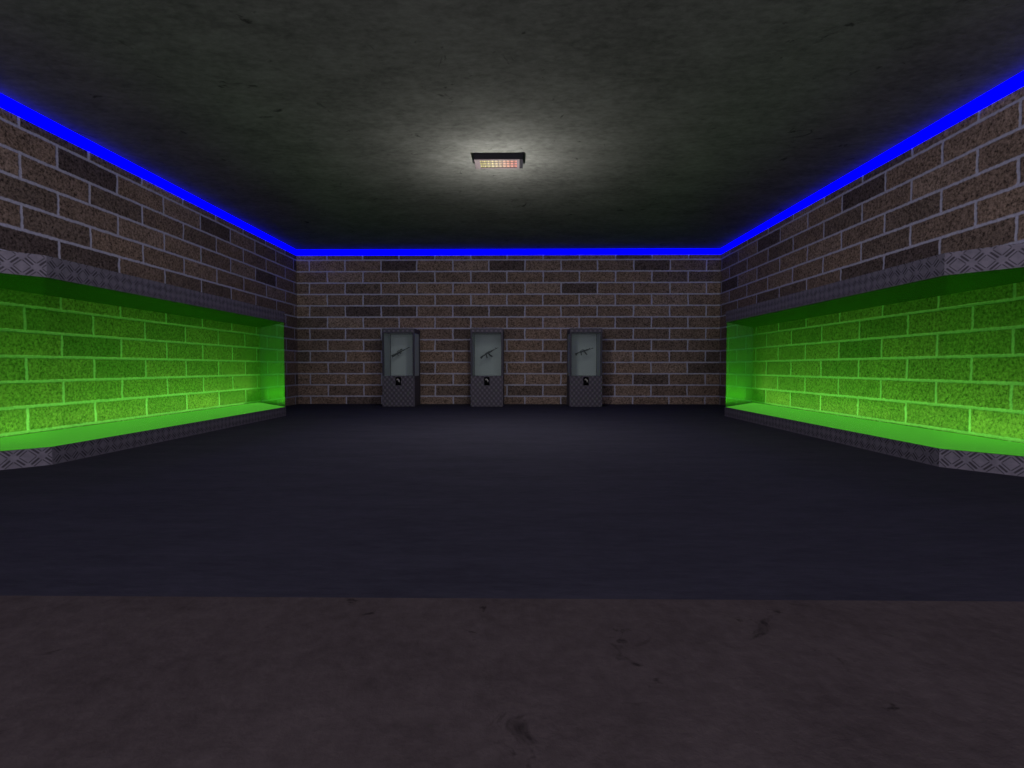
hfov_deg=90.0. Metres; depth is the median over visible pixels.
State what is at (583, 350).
rifle
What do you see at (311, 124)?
ceiling
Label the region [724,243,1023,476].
display shelf
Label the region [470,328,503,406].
tall cabinet
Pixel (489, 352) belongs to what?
rifle
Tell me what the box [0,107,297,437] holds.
wall
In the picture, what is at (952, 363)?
wall
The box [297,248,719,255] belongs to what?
light strip
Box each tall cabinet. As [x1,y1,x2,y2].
[382,328,419,406]
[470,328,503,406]
[567,328,602,406]
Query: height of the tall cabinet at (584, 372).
3.074 m
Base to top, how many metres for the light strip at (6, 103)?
0.244 m
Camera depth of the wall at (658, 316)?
21.43 m
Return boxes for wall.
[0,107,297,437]
[296,255,720,403]
[719,86,1023,443]
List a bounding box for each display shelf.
[0,250,285,469]
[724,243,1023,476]
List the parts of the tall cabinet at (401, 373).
corner post, pane, corner post, lock plate, pane, corner post, pane, corner post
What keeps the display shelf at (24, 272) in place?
on the floor
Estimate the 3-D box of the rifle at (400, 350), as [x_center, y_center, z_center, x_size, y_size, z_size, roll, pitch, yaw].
[-4.506,-1.552,20.683,0.749,0.964,0.050,0,2,1]
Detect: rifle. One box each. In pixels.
[391,347,409,357]
[480,347,496,358]
[575,348,592,355]
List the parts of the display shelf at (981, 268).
light panel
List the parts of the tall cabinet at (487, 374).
corner post, pane, corner post, lock plate, pane, corner post, corner post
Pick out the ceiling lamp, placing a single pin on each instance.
(481, 160)
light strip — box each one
[0,93,296,255]
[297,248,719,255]
[720,71,1023,254]
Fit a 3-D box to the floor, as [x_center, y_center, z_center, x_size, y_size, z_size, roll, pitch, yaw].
[-0.363,1.469,7.828,18.362,0.336,28.140,0,2,1]
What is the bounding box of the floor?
[0,404,1023,767]
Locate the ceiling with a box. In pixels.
[0,0,1023,249]
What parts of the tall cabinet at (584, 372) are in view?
corner post, pane, corner post, pane, lock plate, corner post, pane, corner post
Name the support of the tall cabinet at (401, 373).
on the floor
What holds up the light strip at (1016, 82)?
attached to the wall at (952, 363)
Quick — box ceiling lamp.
[474,153,522,168]
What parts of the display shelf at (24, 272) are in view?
light panel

